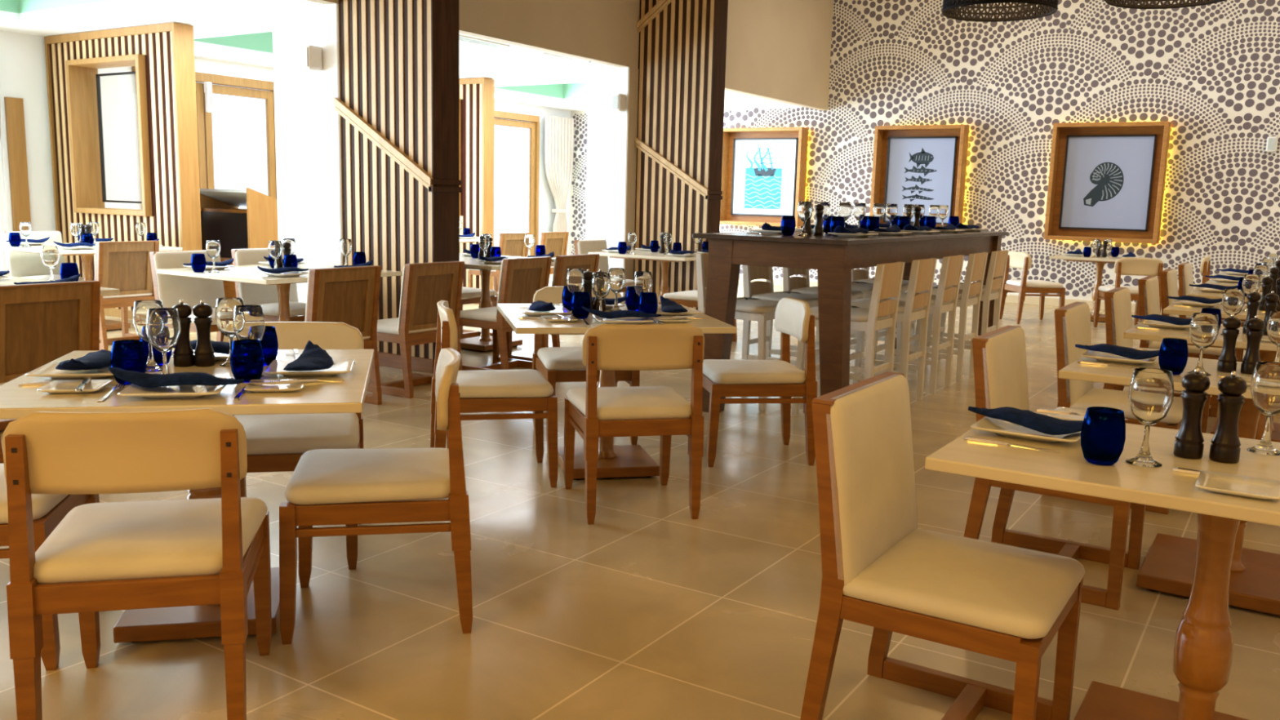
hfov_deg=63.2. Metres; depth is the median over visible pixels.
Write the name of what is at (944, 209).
bowl
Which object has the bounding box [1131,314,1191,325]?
napkin
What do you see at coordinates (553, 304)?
bread plate
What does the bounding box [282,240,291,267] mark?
pepper mill
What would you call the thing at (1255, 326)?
pepper mill
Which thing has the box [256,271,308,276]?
square plate
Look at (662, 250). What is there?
pepper mill
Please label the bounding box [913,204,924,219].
wine glass
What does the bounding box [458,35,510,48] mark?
ceiling vent
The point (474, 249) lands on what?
tumbler
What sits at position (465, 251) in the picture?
napkin
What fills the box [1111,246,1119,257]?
tumbler
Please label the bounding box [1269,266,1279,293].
pepper mill
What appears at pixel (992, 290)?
bar stool
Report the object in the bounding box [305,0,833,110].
wall header
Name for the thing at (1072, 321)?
upholstered chair
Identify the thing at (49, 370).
square plate
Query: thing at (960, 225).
napkin
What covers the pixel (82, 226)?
pepper mill
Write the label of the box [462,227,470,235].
tumbler
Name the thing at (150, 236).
tumbler
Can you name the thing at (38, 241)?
napkin
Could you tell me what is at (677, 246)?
tumbler
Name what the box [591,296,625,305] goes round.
napkin
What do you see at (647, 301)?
tumbler
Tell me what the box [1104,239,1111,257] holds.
wine glass
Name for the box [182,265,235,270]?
square plate
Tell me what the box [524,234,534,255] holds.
wine glass
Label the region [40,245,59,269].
bowl
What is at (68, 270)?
tumbler
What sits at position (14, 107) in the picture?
trim
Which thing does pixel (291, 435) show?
dining chair
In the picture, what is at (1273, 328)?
bowl
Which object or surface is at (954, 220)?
tumbler
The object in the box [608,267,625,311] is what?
wine glass
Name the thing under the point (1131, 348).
knife
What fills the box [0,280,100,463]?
upholstered chair
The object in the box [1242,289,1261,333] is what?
pepper mill
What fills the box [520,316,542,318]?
knife
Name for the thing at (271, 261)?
tumbler
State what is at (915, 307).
bar stool
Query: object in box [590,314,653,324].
square plate
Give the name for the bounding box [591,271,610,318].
wine glass
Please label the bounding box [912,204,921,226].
pepper mill
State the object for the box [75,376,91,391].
knife
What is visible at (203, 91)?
door
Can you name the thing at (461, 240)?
dining table
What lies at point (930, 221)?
tumbler
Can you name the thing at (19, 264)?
upholstered chair
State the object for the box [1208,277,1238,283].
square plate
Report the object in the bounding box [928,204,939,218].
wine glass
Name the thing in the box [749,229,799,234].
square plate
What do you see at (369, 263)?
napkin
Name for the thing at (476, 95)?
slatted screen
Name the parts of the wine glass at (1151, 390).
stem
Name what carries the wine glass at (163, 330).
on the dining table at (16, 402)
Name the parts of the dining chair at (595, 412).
leg, leg, seat, seat frame, backrest, leg, leg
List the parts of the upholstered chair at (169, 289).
leg, backrest, seat, seat frame, leg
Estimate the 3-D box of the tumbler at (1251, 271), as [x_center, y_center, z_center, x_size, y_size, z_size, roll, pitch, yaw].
[4.800,-0.645,8.130,0.091,0.119,0.091,7,10,32]
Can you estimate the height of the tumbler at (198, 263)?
0.119 m
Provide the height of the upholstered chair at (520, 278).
0.854 m
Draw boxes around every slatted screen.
[44,22,202,319]
[458,77,494,289]
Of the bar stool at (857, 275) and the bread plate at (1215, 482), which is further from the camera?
the bar stool at (857, 275)
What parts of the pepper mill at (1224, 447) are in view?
knob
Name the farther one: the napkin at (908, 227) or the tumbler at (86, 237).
the tumbler at (86, 237)
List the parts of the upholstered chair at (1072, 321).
leg, backrest, seat, sled rail, seat frame, leg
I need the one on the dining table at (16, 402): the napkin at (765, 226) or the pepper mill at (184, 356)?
the pepper mill at (184, 356)
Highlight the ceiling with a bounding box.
[0,0,794,111]
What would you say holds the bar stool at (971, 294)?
on the floor
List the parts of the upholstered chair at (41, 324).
leg, backrest, panel, leg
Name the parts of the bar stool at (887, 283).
leg, leg, seat, seat frame, leg, backrest, leg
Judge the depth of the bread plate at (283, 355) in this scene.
3.41 m
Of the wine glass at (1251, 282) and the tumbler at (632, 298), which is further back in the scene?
the wine glass at (1251, 282)
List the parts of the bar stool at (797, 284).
leg, backrest, leg, seat, seat frame, leg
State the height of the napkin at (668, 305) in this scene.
0.058 m
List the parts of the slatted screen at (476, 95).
opening frame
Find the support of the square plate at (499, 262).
on the dining table at (484, 343)
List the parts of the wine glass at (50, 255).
stem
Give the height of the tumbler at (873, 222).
0.119 m
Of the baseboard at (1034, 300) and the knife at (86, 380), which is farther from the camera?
the baseboard at (1034, 300)
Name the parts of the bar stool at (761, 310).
leg, backrest, seat frame, seat, leg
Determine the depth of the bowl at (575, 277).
4.91 m
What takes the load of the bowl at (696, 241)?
on the wine glass at (696, 241)
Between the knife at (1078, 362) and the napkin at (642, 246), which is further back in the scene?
the napkin at (642, 246)
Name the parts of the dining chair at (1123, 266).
leg, seat frame, seat, leg, leg, backrest, leg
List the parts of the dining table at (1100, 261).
support frame, plate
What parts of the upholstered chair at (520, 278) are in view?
seat, seat frame, leg, sled rail, leg, backrest, panel, leg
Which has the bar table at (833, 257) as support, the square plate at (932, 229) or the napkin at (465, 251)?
the square plate at (932, 229)
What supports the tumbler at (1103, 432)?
on the dining table at (1203, 646)
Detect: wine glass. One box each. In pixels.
[19,222,31,247]
[40,245,59,280]
[70,222,81,242]
[88,222,99,244]
[132,299,164,372]
[135,222,146,240]
[146,307,181,373]
[205,240,220,272]
[214,297,244,367]
[232,304,265,377]
[267,240,282,268]
[282,238,296,254]
[338,239,351,265]
[459,220,462,230]
[478,235,489,260]
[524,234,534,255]
[566,268,584,313]
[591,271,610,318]
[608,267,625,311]
[627,232,636,254]
[633,271,652,296]
[663,233,672,254]
[693,232,702,253]
[797,200,812,235]
[817,201,830,235]
[838,202,851,227]
[853,202,866,227]
[872,203,885,220]
[885,203,897,227]
[902,204,914,219]
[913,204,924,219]
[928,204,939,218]
[938,204,948,226]
[1092,239,1100,257]
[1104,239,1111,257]
[1125,367,1173,467]
[1186,312,1218,375]
[1220,288,1244,335]
[1241,274,1260,311]
[1246,361,1279,455]
[1253,265,1268,296]
[1261,258,1274,285]
[1266,253,1278,277]
[1266,311,1279,362]
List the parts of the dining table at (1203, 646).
plate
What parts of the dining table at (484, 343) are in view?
plate, support frame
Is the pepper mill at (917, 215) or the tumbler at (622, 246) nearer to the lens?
the pepper mill at (917, 215)
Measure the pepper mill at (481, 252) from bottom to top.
0.204 m
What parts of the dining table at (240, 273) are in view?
support frame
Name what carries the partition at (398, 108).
on the floor
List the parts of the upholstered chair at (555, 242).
leg, panel, leg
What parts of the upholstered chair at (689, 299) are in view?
seat, seat frame, leg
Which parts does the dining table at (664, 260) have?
support frame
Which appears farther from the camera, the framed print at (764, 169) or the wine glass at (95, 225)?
the framed print at (764, 169)
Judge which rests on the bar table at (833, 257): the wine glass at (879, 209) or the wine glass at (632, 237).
the wine glass at (879, 209)
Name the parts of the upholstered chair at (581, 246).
leg, backrest, seat frame, seat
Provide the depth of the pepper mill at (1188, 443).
2.34 m
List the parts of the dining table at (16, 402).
plate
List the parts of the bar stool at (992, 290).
leg, leg, seat, leg, seat frame, backrest, leg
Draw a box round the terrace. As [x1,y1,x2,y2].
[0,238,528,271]
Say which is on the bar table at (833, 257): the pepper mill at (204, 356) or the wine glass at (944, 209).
the wine glass at (944, 209)
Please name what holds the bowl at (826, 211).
on the wine glass at (826, 205)
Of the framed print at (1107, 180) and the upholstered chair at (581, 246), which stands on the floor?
the upholstered chair at (581, 246)
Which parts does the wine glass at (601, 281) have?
stem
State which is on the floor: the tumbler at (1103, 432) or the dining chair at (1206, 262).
the dining chair at (1206, 262)
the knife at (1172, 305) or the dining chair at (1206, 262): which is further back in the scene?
the dining chair at (1206, 262)
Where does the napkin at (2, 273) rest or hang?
on the square plate
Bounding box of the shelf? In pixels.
[201,208,246,213]
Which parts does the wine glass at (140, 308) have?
stem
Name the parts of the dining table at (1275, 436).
plate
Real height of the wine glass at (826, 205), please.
0.208 m
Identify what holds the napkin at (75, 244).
on the square plate at (79, 247)
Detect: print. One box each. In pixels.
[720,127,808,226]
[869,124,969,226]
[1043,121,1171,244]
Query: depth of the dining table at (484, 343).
8.81 m
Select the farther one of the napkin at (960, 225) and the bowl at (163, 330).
the napkin at (960, 225)
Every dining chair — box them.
[0,463,99,671]
[1,408,271,719]
[222,321,364,569]
[279,347,472,644]
[430,300,557,487]
[532,286,639,444]
[564,323,704,524]
[702,297,817,466]
[999,250,1065,324]
[1093,257,1163,327]
[1160,256,1210,313]
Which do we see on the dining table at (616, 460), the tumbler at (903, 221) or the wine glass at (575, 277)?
the wine glass at (575, 277)
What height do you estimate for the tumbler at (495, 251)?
0.119 m
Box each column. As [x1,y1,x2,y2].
[271,0,343,315]
[585,62,639,304]
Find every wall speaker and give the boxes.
[300,44,322,71]
[611,93,626,111]
[1266,136,1278,151]
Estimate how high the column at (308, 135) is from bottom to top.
2.752 m
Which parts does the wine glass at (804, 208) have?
stem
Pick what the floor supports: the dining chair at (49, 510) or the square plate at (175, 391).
the dining chair at (49, 510)
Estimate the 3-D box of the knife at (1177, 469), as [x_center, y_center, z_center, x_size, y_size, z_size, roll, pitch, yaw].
[1.241,0.246,2.181,0.222,0.006,0.018,7,10,32]
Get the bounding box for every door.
[131,66,276,206]
[493,110,539,255]
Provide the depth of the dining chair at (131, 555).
2.35 m
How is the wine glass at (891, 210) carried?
on the bar table at (833, 257)
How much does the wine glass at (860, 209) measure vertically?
0.208 m
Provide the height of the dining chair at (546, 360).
0.805 m
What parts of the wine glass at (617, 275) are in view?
stem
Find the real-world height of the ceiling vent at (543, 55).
0.012 m
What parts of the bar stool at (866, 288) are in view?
leg, seat, seat frame, leg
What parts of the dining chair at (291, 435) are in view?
leg, backrest, seat, seat frame, leg, leg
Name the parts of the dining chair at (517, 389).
leg, leg, backrest, seat frame, seat, leg, leg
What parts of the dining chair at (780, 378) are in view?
leg, seat frame, seat, leg, backrest, leg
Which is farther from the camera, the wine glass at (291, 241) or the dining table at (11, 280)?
the wine glass at (291, 241)
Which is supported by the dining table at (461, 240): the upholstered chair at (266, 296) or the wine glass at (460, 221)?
the wine glass at (460, 221)
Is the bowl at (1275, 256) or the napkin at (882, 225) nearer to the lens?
the napkin at (882, 225)
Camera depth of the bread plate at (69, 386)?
2.81 m
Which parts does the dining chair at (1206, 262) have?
leg, backrest, leg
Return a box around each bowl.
[19,222,31,236]
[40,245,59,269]
[88,222,99,235]
[132,299,164,342]
[146,307,181,353]
[205,240,220,259]
[214,297,244,338]
[232,304,265,340]
[267,240,282,259]
[338,239,351,256]
[478,235,489,250]
[524,234,534,248]
[566,268,584,293]
[591,271,610,299]
[608,267,625,293]
[627,232,636,245]
[663,233,672,245]
[693,232,702,244]
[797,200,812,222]
[817,201,830,221]
[938,204,948,219]
[1092,239,1100,249]
[1104,239,1111,249]
[1128,367,1173,426]
[1189,312,1218,350]
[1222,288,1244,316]
[1241,274,1260,294]
[1249,361,1279,417]
[1253,265,1268,283]
[1261,258,1274,273]
[1266,253,1278,266]
[1266,311,1279,346]
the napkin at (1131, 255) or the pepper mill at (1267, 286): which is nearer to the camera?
the pepper mill at (1267, 286)
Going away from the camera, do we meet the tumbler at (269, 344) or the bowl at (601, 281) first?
the tumbler at (269, 344)
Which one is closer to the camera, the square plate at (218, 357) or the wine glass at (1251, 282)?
the square plate at (218, 357)
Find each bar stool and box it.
[695,252,790,410]
[742,265,819,368]
[782,267,862,374]
[791,262,905,415]
[814,272,887,364]
[849,257,937,400]
[849,266,915,356]
[872,254,964,394]
[897,252,987,382]
[925,249,1008,359]
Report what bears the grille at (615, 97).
attached to the wall speaker at (619, 100)
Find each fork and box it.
[97,384,125,401]
[271,377,343,382]
[578,318,590,325]
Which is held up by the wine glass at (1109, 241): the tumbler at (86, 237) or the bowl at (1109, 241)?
the bowl at (1109, 241)
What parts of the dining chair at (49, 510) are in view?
seat, seat frame, leg, leg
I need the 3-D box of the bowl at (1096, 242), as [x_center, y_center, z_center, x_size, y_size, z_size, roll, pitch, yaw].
[5.341,-1.350,12.177,0.089,0.124,0.089,7,10,32]
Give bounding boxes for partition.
[333,0,462,373]
[633,0,728,310]
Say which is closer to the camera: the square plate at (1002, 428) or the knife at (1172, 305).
the square plate at (1002, 428)
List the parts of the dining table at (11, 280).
plate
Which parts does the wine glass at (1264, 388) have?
stem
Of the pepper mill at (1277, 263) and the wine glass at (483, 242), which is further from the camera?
the wine glass at (483, 242)
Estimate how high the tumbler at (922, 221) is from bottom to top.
0.119 m
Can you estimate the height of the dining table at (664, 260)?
0.750 m
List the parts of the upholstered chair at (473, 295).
leg, sled rail, seat frame, seat, leg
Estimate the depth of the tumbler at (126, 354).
2.87 m
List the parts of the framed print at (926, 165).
frame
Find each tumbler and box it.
[8,232,21,246]
[60,262,79,281]
[81,233,93,246]
[110,339,146,385]
[140,337,172,366]
[146,232,157,240]
[191,253,206,272]
[230,339,263,382]
[260,325,278,365]
[268,254,282,268]
[283,254,297,267]
[352,251,366,265]
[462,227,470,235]
[470,244,479,257]
[490,246,501,257]
[535,244,545,255]
[561,285,572,311]
[570,291,591,319]
[617,241,626,253]
[625,286,639,311]
[638,292,657,319]
[649,240,658,252]
[672,242,681,251]
[702,241,708,249]
[780,215,795,235]
[822,215,835,234]
[830,216,844,235]
[857,215,870,230]
[866,216,879,233]
[888,215,900,226]
[897,216,910,231]
[919,215,926,226]
[924,216,936,228]
[947,216,959,226]
[1080,406,1125,466]
[1083,246,1091,257]
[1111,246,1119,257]
[1158,337,1187,374]
[1200,307,1221,329]
[1237,277,1247,296]
[1248,269,1253,274]
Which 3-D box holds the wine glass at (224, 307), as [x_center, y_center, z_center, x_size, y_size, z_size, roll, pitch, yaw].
[-1.274,-0.087,3.239,0.089,0.208,0.089,0,9,-12]
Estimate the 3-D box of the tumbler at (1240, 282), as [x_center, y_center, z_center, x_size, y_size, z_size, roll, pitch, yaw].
[4.099,-0.494,7.046,0.091,0.119,0.091,7,10,32]
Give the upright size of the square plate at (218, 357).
0.022 m
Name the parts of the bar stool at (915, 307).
leg, seat, leg, seat frame, backrest, leg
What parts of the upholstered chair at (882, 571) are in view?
leg, backrest, leg, seat frame, seat, sled rail, leg, leg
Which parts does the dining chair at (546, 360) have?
leg, leg, seat, backrest, seat frame, leg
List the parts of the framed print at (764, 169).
frame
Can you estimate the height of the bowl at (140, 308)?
0.124 m
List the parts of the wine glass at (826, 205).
stem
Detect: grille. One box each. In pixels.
[300,47,308,66]
[612,94,618,108]
[1266,137,1276,150]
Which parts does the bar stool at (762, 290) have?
leg, backrest, leg, seat, seat frame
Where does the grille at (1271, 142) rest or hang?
attached to the wall speaker at (1272, 141)
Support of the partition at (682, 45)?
on the floor
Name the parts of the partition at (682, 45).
diagonal rail, diagonal rail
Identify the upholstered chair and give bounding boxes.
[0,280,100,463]
[1,231,83,281]
[94,240,159,350]
[149,249,225,342]
[231,248,306,321]
[305,265,382,404]
[366,261,464,398]
[459,256,551,370]
[459,284,497,338]
[467,232,529,305]
[506,253,599,360]
[539,231,568,274]
[573,239,633,292]
[662,285,737,342]
[800,371,1085,719]
[963,324,1146,610]
[1054,302,1182,514]
[1103,286,1210,433]
[1137,275,1222,417]
[1160,268,1236,355]
[1177,262,1244,361]
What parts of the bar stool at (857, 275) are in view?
leg, backrest, leg, seat, leg, leg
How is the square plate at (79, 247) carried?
on the dining table at (86, 255)
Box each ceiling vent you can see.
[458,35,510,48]
[528,52,587,64]
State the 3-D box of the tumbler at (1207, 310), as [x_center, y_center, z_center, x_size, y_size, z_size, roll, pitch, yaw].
[2.598,-0.174,4.740,0.091,0.119,0.091,7,10,32]
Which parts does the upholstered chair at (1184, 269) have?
leg, backrest, seat, leg, leg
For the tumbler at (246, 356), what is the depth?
2.94 m
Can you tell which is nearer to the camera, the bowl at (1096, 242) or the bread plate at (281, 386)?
the bread plate at (281, 386)
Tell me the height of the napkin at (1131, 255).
0.058 m
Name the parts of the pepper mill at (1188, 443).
knob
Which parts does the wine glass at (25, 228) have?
stem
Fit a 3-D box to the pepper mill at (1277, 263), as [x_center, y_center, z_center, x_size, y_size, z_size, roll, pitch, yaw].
[5.037,-0.694,8.206,0.060,0.204,0.059,7,10,32]
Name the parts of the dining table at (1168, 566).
plate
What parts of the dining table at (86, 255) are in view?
support frame, plate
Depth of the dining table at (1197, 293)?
7.06 m
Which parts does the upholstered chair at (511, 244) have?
leg, seat frame, leg, leg, panel, leg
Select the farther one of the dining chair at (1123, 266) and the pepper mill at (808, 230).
the dining chair at (1123, 266)
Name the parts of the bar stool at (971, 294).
leg, leg, seat, leg, seat frame, backrest, leg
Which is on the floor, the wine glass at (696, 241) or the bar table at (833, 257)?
the bar table at (833, 257)
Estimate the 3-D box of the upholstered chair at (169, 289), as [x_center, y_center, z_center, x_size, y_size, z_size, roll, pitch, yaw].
[-2.973,-0.313,7.186,0.548,0.854,0.508,7,10,32]
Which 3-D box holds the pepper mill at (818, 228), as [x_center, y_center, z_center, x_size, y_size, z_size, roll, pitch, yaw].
[1.127,-0.889,6.551,0.060,0.204,0.059,7,10,32]
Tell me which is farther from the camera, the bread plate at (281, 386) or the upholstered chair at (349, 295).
the upholstered chair at (349, 295)
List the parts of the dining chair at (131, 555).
leg, leg, backrest, seat frame, seat, leg, leg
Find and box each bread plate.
[36,379,112,393]
[244,378,306,392]
[276,351,328,359]
[540,315,577,322]
[552,303,563,306]
[656,315,692,322]
[1048,406,1086,420]
[1132,346,1159,350]
[1195,470,1279,499]
[1236,375,1251,386]
[1261,335,1272,342]
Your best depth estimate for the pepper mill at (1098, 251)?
12.30 m
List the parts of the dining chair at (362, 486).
leg, leg, seat, seat frame, backrest, leg, leg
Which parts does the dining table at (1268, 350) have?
support frame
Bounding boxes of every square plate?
[20,242,48,245]
[25,360,113,379]
[57,245,95,249]
[117,377,232,399]
[171,350,228,360]
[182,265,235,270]
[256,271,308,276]
[257,262,306,265]
[263,358,354,376]
[459,236,479,239]
[459,253,485,256]
[475,260,502,264]
[513,306,571,315]
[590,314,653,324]
[593,302,625,309]
[601,249,631,253]
[634,248,659,251]
[656,306,703,316]
[666,253,695,257]
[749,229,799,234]
[795,228,813,232]
[827,232,878,237]
[867,231,911,235]
[900,230,940,234]
[930,228,965,232]
[955,228,986,231]
[970,416,1080,442]
[1062,253,1083,256]
[1080,350,1158,364]
[1117,255,1142,257]
[1137,319,1189,329]
[1173,299,1222,306]
[1194,287,1224,293]
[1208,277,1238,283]
[1220,271,1248,275]
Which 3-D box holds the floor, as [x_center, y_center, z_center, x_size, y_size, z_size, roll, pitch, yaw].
[-0.079,0.265,7.058,14.350,0.100,18.030,7,10,32]
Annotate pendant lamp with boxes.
[942,0,1058,22]
[1104,0,1226,8]
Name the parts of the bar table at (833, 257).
leg, leg, leg, leg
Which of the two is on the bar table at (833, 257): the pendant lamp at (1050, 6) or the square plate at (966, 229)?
the square plate at (966, 229)
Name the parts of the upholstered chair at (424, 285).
sled rail, leg, seat frame, seat, leg, backrest, panel, leg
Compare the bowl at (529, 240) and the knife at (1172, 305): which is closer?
the knife at (1172, 305)
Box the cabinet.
[200,187,278,297]
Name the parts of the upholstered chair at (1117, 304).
leg, leg, backrest, leg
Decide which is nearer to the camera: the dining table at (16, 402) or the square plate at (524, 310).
the dining table at (16, 402)
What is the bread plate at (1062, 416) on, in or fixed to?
on the dining table at (1203, 646)
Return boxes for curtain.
[0,109,0,139]
[544,115,573,255]
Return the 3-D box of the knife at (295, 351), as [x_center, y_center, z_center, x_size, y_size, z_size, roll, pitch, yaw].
[-1.115,-0.018,3.383,0.018,0.006,0.222,-2,9,-21]
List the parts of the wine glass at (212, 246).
stem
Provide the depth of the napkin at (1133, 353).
3.80 m
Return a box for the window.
[0,139,7,275]
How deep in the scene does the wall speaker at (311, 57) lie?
7.74 m
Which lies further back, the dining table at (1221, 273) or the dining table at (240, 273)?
the dining table at (1221, 273)
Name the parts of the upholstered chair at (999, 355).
leg, leg, backrest, seat frame, sled rail, leg, leg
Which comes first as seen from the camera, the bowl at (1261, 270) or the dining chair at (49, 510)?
the dining chair at (49, 510)
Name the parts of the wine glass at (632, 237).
stem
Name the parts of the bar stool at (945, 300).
leg, seat, leg, seat frame, backrest, leg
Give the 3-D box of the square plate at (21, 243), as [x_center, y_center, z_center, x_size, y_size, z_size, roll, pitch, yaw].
[-5.408,-1.029,9.199,0.246,0.022,0.246,7,10,32]
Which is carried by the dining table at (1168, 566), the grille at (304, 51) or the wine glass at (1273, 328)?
the wine glass at (1273, 328)
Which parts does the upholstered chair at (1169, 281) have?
leg, backrest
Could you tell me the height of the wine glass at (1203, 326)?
0.208 m
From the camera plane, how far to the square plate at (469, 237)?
12.78 m
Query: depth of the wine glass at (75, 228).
9.02 m
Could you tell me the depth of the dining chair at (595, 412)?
4.20 m
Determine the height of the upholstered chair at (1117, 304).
0.854 m
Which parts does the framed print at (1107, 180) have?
frame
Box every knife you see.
[18,382,48,386]
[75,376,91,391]
[233,385,247,400]
[241,377,318,383]
[293,349,299,359]
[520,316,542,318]
[555,314,572,319]
[648,315,693,318]
[745,232,777,235]
[963,436,1062,453]
[1036,408,1128,420]
[1077,360,1137,368]
[1131,347,1152,351]
[1135,326,1187,332]
[1172,305,1202,308]
[1172,467,1200,474]
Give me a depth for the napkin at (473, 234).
12.83 m
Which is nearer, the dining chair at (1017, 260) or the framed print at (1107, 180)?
the dining chair at (1017, 260)
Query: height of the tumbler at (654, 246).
0.119 m
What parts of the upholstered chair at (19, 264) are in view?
leg, backrest, seat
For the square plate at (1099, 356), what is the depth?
3.80 m
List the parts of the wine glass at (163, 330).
stem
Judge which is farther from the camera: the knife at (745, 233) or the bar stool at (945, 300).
the bar stool at (945, 300)
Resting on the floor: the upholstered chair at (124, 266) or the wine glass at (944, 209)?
the upholstered chair at (124, 266)
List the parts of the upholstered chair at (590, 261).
leg, sled rail, leg, backrest, panel, leg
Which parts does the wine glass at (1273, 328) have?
stem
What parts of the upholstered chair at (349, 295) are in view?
leg, backrest, panel, seat frame, sled rail, leg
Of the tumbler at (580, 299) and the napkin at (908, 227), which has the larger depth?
the napkin at (908, 227)
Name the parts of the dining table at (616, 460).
support frame, plate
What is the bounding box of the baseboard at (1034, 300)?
[738,275,1161,314]
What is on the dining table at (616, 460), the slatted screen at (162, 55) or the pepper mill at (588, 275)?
the pepper mill at (588, 275)
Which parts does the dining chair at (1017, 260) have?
leg, backrest, leg, seat frame, seat, leg, leg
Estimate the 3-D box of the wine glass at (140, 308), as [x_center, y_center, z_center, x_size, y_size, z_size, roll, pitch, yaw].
[-1.466,-0.072,3.111,0.089,0.208,0.089,0,9,-12]
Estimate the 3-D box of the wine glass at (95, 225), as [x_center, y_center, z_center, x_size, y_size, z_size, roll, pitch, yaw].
[-4.938,-1.144,9.413,0.089,0.208,0.089,7,10,32]
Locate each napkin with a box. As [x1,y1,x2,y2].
[0,270,9,275]
[6,236,49,243]
[13,273,80,284]
[53,241,95,247]
[55,349,111,370]
[77,236,113,241]
[108,366,244,387]
[173,339,230,355]
[182,257,233,266]
[257,266,308,273]
[263,256,303,263]
[283,340,333,371]
[333,259,373,267]
[459,232,475,237]
[462,248,486,253]
[479,255,508,261]
[527,251,554,257]
[528,300,555,311]
[582,306,661,318]
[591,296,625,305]
[605,244,631,250]
[640,244,660,248]
[659,295,687,312]
[669,249,694,254]
[761,222,781,231]
[833,225,868,233]
[844,222,857,228]
[873,223,900,232]
[879,222,888,227]
[902,223,932,231]
[933,222,955,230]
[955,222,979,229]
[968,406,1083,435]
[1066,249,1082,254]
[1075,343,1159,359]
[1122,251,1136,257]
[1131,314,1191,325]
[1167,295,1222,303]
[1189,283,1237,290]
[1204,275,1244,280]
[1216,268,1248,273]
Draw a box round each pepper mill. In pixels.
[79,222,84,242]
[84,222,93,246]
[172,299,194,367]
[192,300,215,366]
[274,240,282,267]
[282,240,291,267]
[478,237,485,259]
[485,235,493,257]
[583,268,593,309]
[593,269,605,311]
[659,233,665,253]
[666,244,671,253]
[802,206,813,235]
[813,202,824,235]
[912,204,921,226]
[1095,240,1102,257]
[1101,240,1107,257]
[1173,368,1210,459]
[1208,371,1247,463]
[1217,313,1241,373]
[1240,315,1265,374]
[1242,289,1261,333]
[1257,275,1273,311]
[1262,290,1279,335]
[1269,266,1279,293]
[1275,258,1279,284]
[1275,277,1279,311]
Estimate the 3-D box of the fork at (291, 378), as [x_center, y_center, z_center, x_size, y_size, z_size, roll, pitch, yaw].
[-0.961,0.058,3.005,0.202,0.010,0.024,0,9,-12]
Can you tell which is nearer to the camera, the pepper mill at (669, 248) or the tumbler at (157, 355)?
the tumbler at (157, 355)
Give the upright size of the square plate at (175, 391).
0.022 m
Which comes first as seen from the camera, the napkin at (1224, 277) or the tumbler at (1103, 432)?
the tumbler at (1103, 432)
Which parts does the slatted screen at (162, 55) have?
opening frame, glass frame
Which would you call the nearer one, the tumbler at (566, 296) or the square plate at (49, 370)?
the square plate at (49, 370)
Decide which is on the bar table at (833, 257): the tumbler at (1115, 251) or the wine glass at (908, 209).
the wine glass at (908, 209)
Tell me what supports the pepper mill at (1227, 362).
on the dining table at (1168, 566)
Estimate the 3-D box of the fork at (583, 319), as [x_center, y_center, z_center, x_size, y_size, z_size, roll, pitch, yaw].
[-0.243,-0.170,4.589,0.024,0.010,0.202,0,9,-12]
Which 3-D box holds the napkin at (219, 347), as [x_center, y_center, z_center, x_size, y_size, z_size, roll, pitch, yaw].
[-1.371,-0.049,3.374,0.350,0.053,0.141,0,9,-7]
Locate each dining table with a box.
[0,243,182,330]
[0,275,119,431]
[0,349,373,643]
[156,263,402,321]
[459,237,478,243]
[459,254,554,351]
[497,303,737,479]
[588,249,698,304]
[924,411,1279,719]
[1048,254,1151,321]
[1057,356,1279,615]
[1123,323,1277,439]
[1163,302,1279,442]
[1186,289,1262,303]
[1204,280,1276,292]
[1217,272,1244,276]
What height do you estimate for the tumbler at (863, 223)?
0.119 m
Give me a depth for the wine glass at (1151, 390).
2.25 m
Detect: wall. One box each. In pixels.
[0,31,571,255]
[568,0,1279,305]
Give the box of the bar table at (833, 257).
[692,231,1008,412]
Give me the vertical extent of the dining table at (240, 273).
0.750 m
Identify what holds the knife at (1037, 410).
on the bread plate at (1062, 416)
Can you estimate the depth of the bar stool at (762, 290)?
7.28 m
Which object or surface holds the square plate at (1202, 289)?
on the dining table at (1197, 293)
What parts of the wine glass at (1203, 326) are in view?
stem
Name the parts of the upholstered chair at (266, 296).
leg, backrest, seat, seat frame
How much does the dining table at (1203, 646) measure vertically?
0.750 m
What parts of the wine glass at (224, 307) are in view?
stem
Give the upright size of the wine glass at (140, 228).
0.208 m
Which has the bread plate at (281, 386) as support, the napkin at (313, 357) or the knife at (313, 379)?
the knife at (313, 379)
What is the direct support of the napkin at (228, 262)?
on the square plate at (207, 267)
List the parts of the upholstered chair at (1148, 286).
leg, backrest, seat, sled rail, seat frame, leg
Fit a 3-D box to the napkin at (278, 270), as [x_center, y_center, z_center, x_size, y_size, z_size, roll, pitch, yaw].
[-2.288,-0.581,6.636,0.141,0.053,0.350,8,11,37]
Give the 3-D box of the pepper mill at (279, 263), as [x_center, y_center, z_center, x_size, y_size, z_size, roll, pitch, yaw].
[-2.461,-0.713,7.076,0.060,0.204,0.059,7,10,32]
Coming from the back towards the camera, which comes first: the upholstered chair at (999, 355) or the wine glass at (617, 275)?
the wine glass at (617, 275)
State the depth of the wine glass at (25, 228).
8.88 m
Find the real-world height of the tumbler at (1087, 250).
0.119 m
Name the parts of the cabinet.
panel, panel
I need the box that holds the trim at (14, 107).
[4,97,31,231]
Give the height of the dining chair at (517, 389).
0.805 m
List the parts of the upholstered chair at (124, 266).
leg, backrest, sled rail, leg, seat, seat frame, panel, leg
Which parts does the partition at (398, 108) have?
diagonal rail, rail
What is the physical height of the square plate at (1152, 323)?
0.022 m
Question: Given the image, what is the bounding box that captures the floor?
[0,274,1279,719]
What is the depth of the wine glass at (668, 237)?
10.36 m

